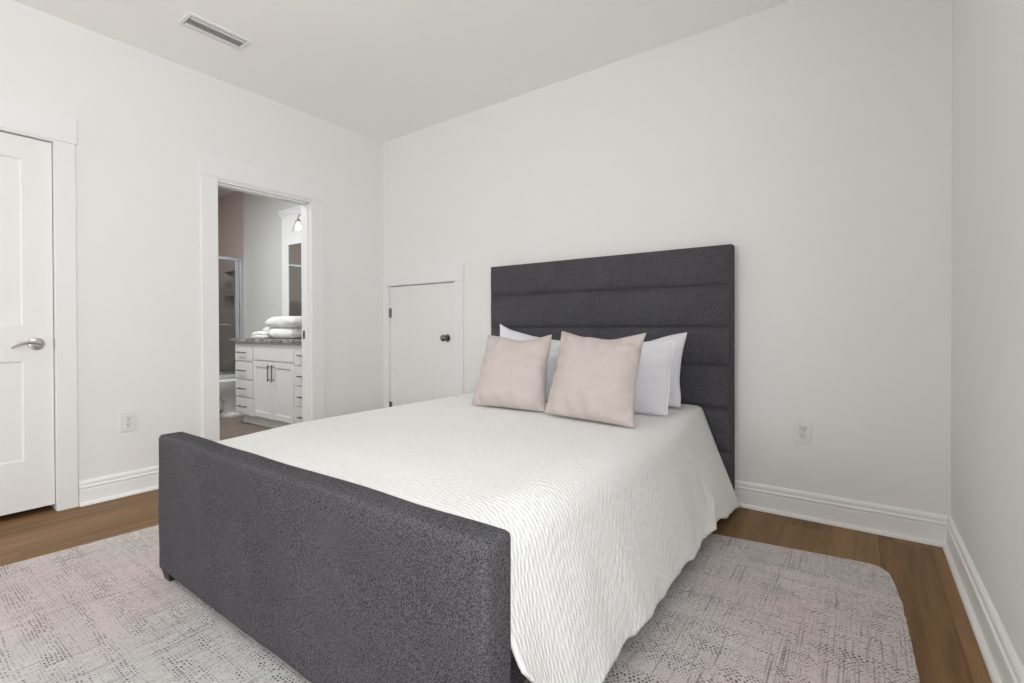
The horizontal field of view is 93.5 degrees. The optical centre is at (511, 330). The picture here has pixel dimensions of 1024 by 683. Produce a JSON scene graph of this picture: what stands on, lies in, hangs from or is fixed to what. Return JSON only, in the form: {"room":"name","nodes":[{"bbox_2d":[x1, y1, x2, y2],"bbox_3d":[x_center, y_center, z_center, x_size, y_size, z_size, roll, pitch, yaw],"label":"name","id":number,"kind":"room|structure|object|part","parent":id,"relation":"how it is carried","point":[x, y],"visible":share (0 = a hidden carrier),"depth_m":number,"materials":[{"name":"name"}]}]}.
{"room":"bedroom","nodes":[
{"label":"bedroom","id":0,"kind":"room"},
{"bbox_2d":[0,0,383,510],"bbox_3d":[-3.406,-0.306,1.572,0.130,2.840,7.618,0,0,36],"label":"wall","id":1,"kind":"structure","parent":0,"point":[144,119],"depth_m":3.05,"materials":[{"name":"paint"}]},
{"bbox_2d":[0,132,54,515],"bbox_3d":[-2.755,-0.031,2.355,0.104,2.002,0.770,0,0,36],"label":"door","id":2,"kind":"structure","parent":1,"relation":"in","point":[27,464],"depth_m":2.58,"materials":[{"name":"white paint"}]},
{"bbox_3d":[-2.574,0.076,2.551,0.040,0.041,0.113,0,0,36],"label":"lever","id":3,"kind":"part","parent":2,"relation":"part of","materials":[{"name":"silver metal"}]},
{"bbox_3d":[-2.561,0.074,2.601,0.060,0.068,0.068,0,0,36],"label":"handle","id":4,"kind":"part","parent":2,"relation":"part of","materials":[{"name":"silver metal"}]},
{"bbox_2d":[0,100,78,510],"bbox_3d":[-2.752,-0.091,2.350,0.017,2.195,0.968,0,0,36],"label":"trim","id":5,"kind":"structure","parent":1,"relation":"attached to","point":[14,118],"depth_m":2.69,"materials":[{"name":"white paint"}]},
{"bbox_2d":[78,465,158,506],"bbox_3d":[-2.273,0.930,3.000,0.033,0.141,0.641,0,0,36],"label":"baseboard","id":6,"kind":"structure","parent":1,"relation":"attached to","point":[119,485],"depth_m":2.88,"materials":[{"name":"white paint"}]},
{"bbox_2d":[120,411,135,432],"bbox_3d":[-2.335,0.557,2.932,0.012,0.122,0.080,0,0,36],"label":"wall outlet","id":7,"kind":"object","parent":1,"relation":"attached to","point":[127,419],"visible":1,"depth_m":2.93,"materials":[{"name":"white plastic"}]},
{"bbox_2d":[125,422,131,427],"bbox_3d":[-2.334,0.576,2.931,0.010,0.029,0.033,0,0,36],"label":"receptacle","id":8,"kind":"object","parent":7,"relation":"attached to","point":[127,424],"depth_m":2.93,"materials":[{"name":"white plastic"}]},
{"bbox_2d":[125,416,131,420],"bbox_3d":[-2.334,0.537,2.931,0.010,0.029,0.033,0,0,36],"label":"receptacle","id":9,"kind":"object","parent":7,"relation":"attached to","point":[127,418],"depth_m":2.93,"materials":[{"name":"white plastic"}]},
{"bbox_2d":[199,153,324,441],"bbox_3d":[-1.882,-0.102,3.666,0.149,2.195,0.924,0,0,36],"label":"trim","id":10,"kind":"structure","parent":1,"relation":"attached to","point":[215,172],"depth_m":3.62,"materials":[{"name":"white paint"}]},
{"bbox_2d":[218,187,235,197],"bbox_3d":[-3.381,-1.837,4.789,3.604,0.100,2.320,0,0,36],"label":"ceiling","id":11,"kind":"structure","parent":0,"point":[221,191],"depth_m":6.23,"materials":[{"name":"grey paint"}]},
{"bbox_2d":[13,0,792,142],"bbox_3d":[-1.758,-1.774,0.366,4.212,0.100,7.618,0,0,36],"label":"ceiling","id":12,"kind":"structure","parent":0,"point":[383,71],"depth_m":2.90,"materials":[{"name":"paint"}]},
{"bbox_2d":[177,12,251,50],"bbox_3d":[-1.725,-1.735,2.808,0.160,0.009,0.340,0,0,36],"label":"ceiling vent","id":13,"kind":"object","parent":12,"relation":"in","point":[192,21],"visible":1,"depth_m":2.79,"materials":[{"name":"white metal"}]},
{"bbox_3d":[-1.764,-1.733,2.836,0.024,0.004,0.288,0,0,36],"label":"fixed blade","id":14,"kind":"part","parent":13,"relation":"part of","materials":[{"name":"white paint"}]},
{"bbox_3d":[-1.698,-1.733,2.788,0.019,0.004,0.288,0,0,36],"label":"fixed blade","id":15,"kind":"part","parent":13,"relation":"part of","materials":[{"name":"white paint"}]},
{"bbox_2d":[0,410,991,682],"bbox_3d":[-3.216,1.064,1.454,7.586,0.100,7.370,0,0,36],"label":"floor","id":16,"kind":"structure","parent":0,"point":[946,649],"depth_m":2.23,"materials":[{"name":"brown wood"}]},
{"bbox_2d":[219,374,243,416],"bbox_3d":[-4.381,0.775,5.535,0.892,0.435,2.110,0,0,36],"label":"bathtub","id":17,"kind":"object","parent":16,"relation":"on","point":[221,403],"visible":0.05,"depth_m":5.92,"materials":[{"name":"white ceramic"}]},
{"bbox_2d":[219,374,235,377],"bbox_3d":[-4.381,0.715,5.535,0.892,0.315,2.110,0,0,36],"label":"basin","id":18,"kind":"object","parent":17,"relation":"in","point":[227,375],"depth_m":5.97,"materials":[{"name":"white ceramic"}]},
{"bbox_3d":[-3.294,0.566,5.512,0.380,0.023,0.616,0,0,36],"label":"lid","id":19,"kind":"part","parent":17,"relation":"part of","materials":[{"name":"white ceramic"}]},
{"bbox_2d":[218,256,242,374],"bbox_3d":[-4.046,-0.176,5.286,0.090,1.465,2.113,0,0,36],"label":"shower door","id":20,"kind":"structure","parent":17,"relation":"on","point":[230,269],"depth_m":6.02,"materials":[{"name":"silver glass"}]},
{"bbox_3d":[-4.067,-0.888,5.295,0.044,0.040,2.113,0,0,36],"label":"header rail","id":21,"kind":"part","parent":20,"relation":"part of","materials":[{"name":"silver metal"}]},
{"bbox_2d":[235,342,301,428],"bbox_3d":[-2.148,0.555,4.859,1.683,0.868,0.534,0,0,36],"label":"vanity cabinet","id":22,"kind":"object","parent":16,"relation":"on","point":[268,375],"visible":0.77,"depth_m":4.76,"materials":[{"name":"white paint"}]},
{"bbox_3d":[-2.810,0.422,5.061,0.366,0.176,0.019,0,0,36],"label":"drawer","id":23,"kind":"part","parent":22,"relation":"part of","materials":[{"name":"white paint"}]},
{"bbox_3d":[-2.809,0.612,5.062,0.366,0.176,0.019,0,0,36],"label":"drawer","id":24,"kind":"part","parent":22,"relation":"part of","materials":[{"name":"white paint"}]},
{"bbox_3d":[-2.810,0.232,5.060,0.366,0.176,0.019,0,0,36],"label":"drawer","id":25,"kind":"part","parent":22,"relation":"part of","materials":[{"name":"white paint"}]},
{"bbox_3d":[-2.808,0.798,5.063,0.366,0.176,0.019,0,0,36],"label":"drawer","id":26,"kind":"part","parent":22,"relation":"part of","materials":[{"name":"white paint"}]},
{"bbox_3d":[-2.492,0.596,4.833,0.376,0.559,0.019,0,0,36],"label":"door","id":27,"kind":"part","parent":22,"relation":"part of","materials":[{"name":"white paint"}]},
{"bbox_2d":[231,338,301,343],"bbox_3d":[-2.151,0.045,4.879,1.710,0.150,0.558,0,0,36],"label":"countertop","id":28,"kind":"structure","parent":22,"relation":"on","point":[266,340],"depth_m":4.73,"materials":[{"name":"stone"}]},
{"bbox_2d":[251,331,272,338],"bbox_3d":[-2.598,0.048,5.091,0.282,0.077,0.185,0,0,32],"label":"folded washcloth","id":29,"kind":"object","parent":28,"relation":"on","point":[260,334],"visible":0.61,"depth_m":5.01,"materials":[{"name":"white fabric"}]},
{"bbox_2d":[263,327,274,330],"bbox_3d":[-2.524,-0.009,5.097,0.172,0.041,0.158,0,0,42],"label":"folded washcloth","id":30,"kind":"object","parent":29,"relation":"on","point":[266,328],"visible":0.38,"depth_m":5.04,"materials":[{"name":"white fabric"}]},
{"bbox_2d":[269,328,301,338],"bbox_3d":[-2.245,0.031,4.915,0.434,0.109,0.287,0,0,34],"label":"folded towel","id":31,"kind":"object","parent":28,"relation":"on","point":[279,333],"visible":0.67,"depth_m":4.77,"materials":[{"name":"white fabric"}]},
{"bbox_2d":[264,316,301,327],"bbox_3d":[-2.241,-0.083,4.923,0.593,0.114,0.315,0,0,38],"label":"folded towel","id":32,"kind":"object","parent":31,"relation":"on","point":[281,321],"visible":0.66,"depth_m":4.75,"materials":[{"name":"white fabric"}]},
{"bbox_3d":[-2.185,0.596,4.610,0.376,0.559,0.019,0,0,36],"label":"door","id":33,"kind":"part","parent":22,"relation":"part of","materials":[{"name":"white paint"}]},
{"bbox_3d":[-1.868,0.613,4.381,0.374,0.176,0.019,0,0,36],"label":"drawer","id":34,"kind":"part","parent":22,"relation":"part of","materials":[{"name":"white paint"}]},
{"bbox_3d":[-1.868,0.423,4.380,0.374,0.176,0.019,0,0,36],"label":"drawer","id":35,"kind":"part","parent":22,"relation":"part of","materials":[{"name":"white paint"}]},
{"bbox_3d":[-1.869,0.233,4.378,0.374,0.176,0.019,0,0,36],"label":"drawer","id":36,"kind":"part","parent":22,"relation":"part of","materials":[{"name":"white paint"}]},
{"bbox_3d":[-1.867,0.799,4.382,0.374,0.176,0.019,0,0,36],"label":"drawer","id":37,"kind":"part","parent":22,"relation":"part of","materials":[{"name":"white paint"}]},
{"bbox_2d":[0,525,919,682],"bbox_3d":[-0.374,0.996,1.855,3.121,0.010,2.497,0,0,36],"label":"area rug","id":38,"kind":"object","parent":16,"relation":"on","point":[105,610],"visible":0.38,"depth_m":1.61,"materials":[{"name":"grey carpet"}]},
{"bbox_2d":[158,244,734,682],"bbox_3d":[-0.084,0.262,2.323,1.713,1.469,2.213,0,0,36],"label":"bed","id":39,"kind":"object","parent":38,"relation":"on","point":[343,581],"visible":0.64,"depth_m":1.41,"materials":[{"name":"grey fabric"}]},
{"bbox_3d":[-1.356,0.975,1.938,0.068,0.035,0.068,0,0,36],"label":"leg","id":40,"kind":"part","parent":39,"relation":"part of","materials":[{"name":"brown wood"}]},
{"bbox_3d":[-0.709,0.689,1.474,1.695,0.543,0.097,0,0,36],"label":"footboard","id":41,"kind":"part","parent":39,"relation":"part of","materials":[{"name":"grey fabric"}]},
{"bbox_2d":[217,393,739,682],"bbox_3d":[-0.082,0.697,2.328,1.806,0.537,2.023,0,0,36],"label":"coverlet","id":42,"kind":"object","parent":39,"relation":"on","point":[601,519],"visible":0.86,"depth_m":1.59,"materials":[{"name":"white fabric"}]},
{"bbox_2d":[472,334,551,411],"bbox_3d":[-0.004,0.225,2.648,0.475,0.402,0.225,0,0,30],"label":"throw cushion","id":43,"kind":"object","parent":42,"relation":"on","point":[513,372],"visible":1,"depth_m":2.57,"materials":[{"name":"fabric"}]},
{"bbox_2d":[500,324,559,343],"bbox_3d":[0.144,0.186,3.227,0.639,0.463,0.195,0,0,32],"label":"bed pillow","id":44,"kind":"object","parent":42,"relation":"on","point":[505,332],"visible":0.13,"depth_m":3.32,"materials":[{"name":"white fabric"}]},
{"bbox_2d":[545,344,559,401],"bbox_3d":[0.070,0.247,2.959,0.581,0.346,0.179,0,0,33],"label":"bed pillow","id":45,"kind":"object","parent":42,"relation":"on","point":[554,348],"visible":0.08,"depth_m":2.80,"materials":[{"name":"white fabric"}]},
{"bbox_2d":[544,331,645,427],"bbox_3d":[0.386,0.216,2.305,0.482,0.423,0.216,0,0,41],"label":"throw cushion","id":46,"kind":"object","parent":42,"relation":"on","point":[594,379],"visible":1,"depth_m":2.22,"materials":[{"name":"fabric"}]},
{"bbox_2d":[634,341,674,414],"bbox_3d":[0.558,0.239,2.576,0.587,0.369,0.183,0,0,40],"label":"bed pillow","id":47,"kind":"object","parent":42,"relation":"on","point":[652,387],"visible":0.3,"depth_m":2.42,"materials":[{"name":"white fabric"}]},
{"bbox_2d":[647,332,686,406],"bbox_3d":[0.686,0.215,2.803,0.621,0.408,0.188,0,0,39],"label":"bed pillow","id":48,"kind":"object","parent":42,"relation":"on","point":[679,339],"visible":0.12,"depth_m":2.63,"materials":[{"name":"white fabric"}]},
{"bbox_3d":[0.515,0.778,1.916,0.035,0.220,2.067,0,0,36],"label":"rail","id":49,"kind":"part","parent":39,"relation":"part of","materials":[{"name":"grey fabric"}]},
{"bbox_3d":[0.523,0.095,3.161,1.701,0.215,0.027,0,0,36],"label":"channel panel","id":50,"kind":"part","parent":39,"relation":"part of","materials":[{"name":"grey fabric"}]},
{"bbox_3d":[0.522,-0.132,3.160,1.701,0.233,0.027,0,0,36],"label":"channel panel","id":51,"kind":"part","parent":39,"relation":"part of","materials":[{"name":"grey fabric"}]},
{"bbox_3d":[0.521,-0.365,3.158,1.701,0.227,0.027,0,0,36],"label":"channel panel","id":52,"kind":"part","parent":39,"relation":"part of","materials":[{"name":"grey fabric"}]},
{"bbox_3d":[0.547,0.217,3.193,1.711,1.395,0.060,0,0,36],"label":"headboard","id":53,"kind":"part","parent":39,"relation":"part of","materials":[{"name":"grey fabric"}]},
{"bbox_3d":[0.524,0.323,3.162,1.701,0.235,0.027,0,0,36],"label":"channel panel","id":54,"kind":"part","parent":39,"relation":"part of","materials":[{"name":"grey fabric"}]},
{"bbox_3d":[0.524,0.561,3.164,1.701,0.235,0.027,0,0,36],"label":"channel panel","id":55,"kind":"part","parent":39,"relation":"part of","materials":[{"name":"grey fabric"}]},
{"bbox_3d":[0.525,0.795,3.165,1.701,0.227,0.027,0,0,36],"label":"channel panel","id":56,"kind":"part","parent":39,"relation":"part of","materials":[{"name":"grey fabric"}]},
{"bbox_2d":[218,0,951,515],"bbox_3d":[-1.069,-0.353,4.504,7.686,2.880,0.132,0,0,36],"label":"wall","id":57,"kind":"structure","parent":0,"point":[812,139],"depth_m":2.62,"materials":[{"name":"paint"}]},
{"bbox_2d":[278,206,300,315],"bbox_3d":[-1.988,-0.696,5.062,1.665,1.325,0.060,0,0,36],"label":"trim","id":58,"kind":"structure","parent":57,"relation":"attached to","point":[288,216],"depth_m":5.49,"materials":[{"name":"white paint"}]},
{"bbox_2d":[286,241,301,315],"bbox_3d":[-2.042,-0.535,5.095,1.245,0.885,0.022,0,0,36],"label":"wall mirror","id":59,"kind":"object","parent":57,"relation":"attached to","point":[293,250],"visible":0.2,"depth_m":5.38,"materials":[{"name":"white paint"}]},
{"bbox_2d":[292,214,300,232],"bbox_3d":[-1.967,-1.150,4.939,0.840,0.215,0.178,0,0,36],"label":"vanity light","id":60,"kind":"object","parent":57,"relation":"attached to","point":[297,225],"visible":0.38,"depth_m":5.09,"materials":[{"name":"glass"}]},
{"bbox_3d":[-2.275,-1.099,5.127,0.120,0.114,0.120,0,0,36],"label":"lamp shade","id":61,"kind":"part","parent":60,"relation":"part of","materials":[{"name":"white glass"}]},
{"bbox_2d":[389,282,454,406],"bbox_3d":[-0.812,0.244,4.221,0.827,1.283,0.104,0,0,36],"label":"door","id":62,"kind":"structure","parent":57,"relation":"in","point":[422,317],"depth_m":4.23,"materials":[{"name":"white paint"}]},
{"bbox_3d":[-0.562,0.066,4.019,0.064,0.064,0.071,0,0,36],"label":"knob","id":63,"kind":"part","parent":62,"relation":"part of","materials":[{"name":"grey metal"}]},
{"bbox_2d":[382,263,464,407],"bbox_3d":[-0.795,0.221,4.214,1.001,1.534,0.023,0,0,36],"label":"trim","id":64,"kind":"structure","parent":57,"relation":"attached to","point":[455,273],"depth_m":4.11,"materials":[{"name":"white paint"}]},
{"bbox_2d":[794,420,811,444],"bbox_3d":[1.533,0.538,2.539,0.080,0.122,0.012,0,0,36],"label":"wall outlet","id":65,"kind":"object","parent":57,"relation":"attached to","point":[802,429],"visible":1,"depth_m":2.54,"materials":[{"name":"white plastic"}]},
{"bbox_2d":[799,433,806,438],"bbox_3d":[1.532,0.557,2.538,0.033,0.029,0.010,0,0,36],"label":"receptacle","id":66,"kind":"object","parent":65,"relation":"attached to","point":[801,435],"depth_m":2.54,"materials":[{"name":"white plastic"}]},
{"bbox_2d":[799,426,806,431],"bbox_3d":[1.532,0.518,2.538,0.033,0.029,0.010,0,0,36],"label":"receptacle","id":67,"kind":"object","parent":65,"relation":"attached to","point":[801,428],"depth_m":2.54,"materials":[{"name":"white plastic"}]},
{"bbox_2d":[734,480,948,546],"bbox_3d":[0.801,0.919,3.058,2.958,0.141,0.033,0,0,36],"label":"baseboard","id":68,"kind":"structure","parent":57,"relation":"attached to","point":[929,528],"depth_m":2.42,"materials":[{"name":"white paint"}]},
{"bbox_2d":[951,0,1023,667],"bbox_3d":[-0.099,-0.303,-0.821,0.130,2.840,7.618,0,0,36],"label":"wall","id":69,"kind":"structure","parent":0,"point":[987,275],"depth_m":1.53,"materials":[{"name":"paint"}]},
{"bbox_2d":[942,516,1023,682],"bbox_3d":[-0.161,0.947,-0.765,0.033,0.141,7.358,0,0,36],"label":"baseboard","id":70,"kind":"structure","parent":69,"relation":"attached to","point":[1003,665],"depth_m":1.55,"materials":[{"name":"white paint"}]}
]}

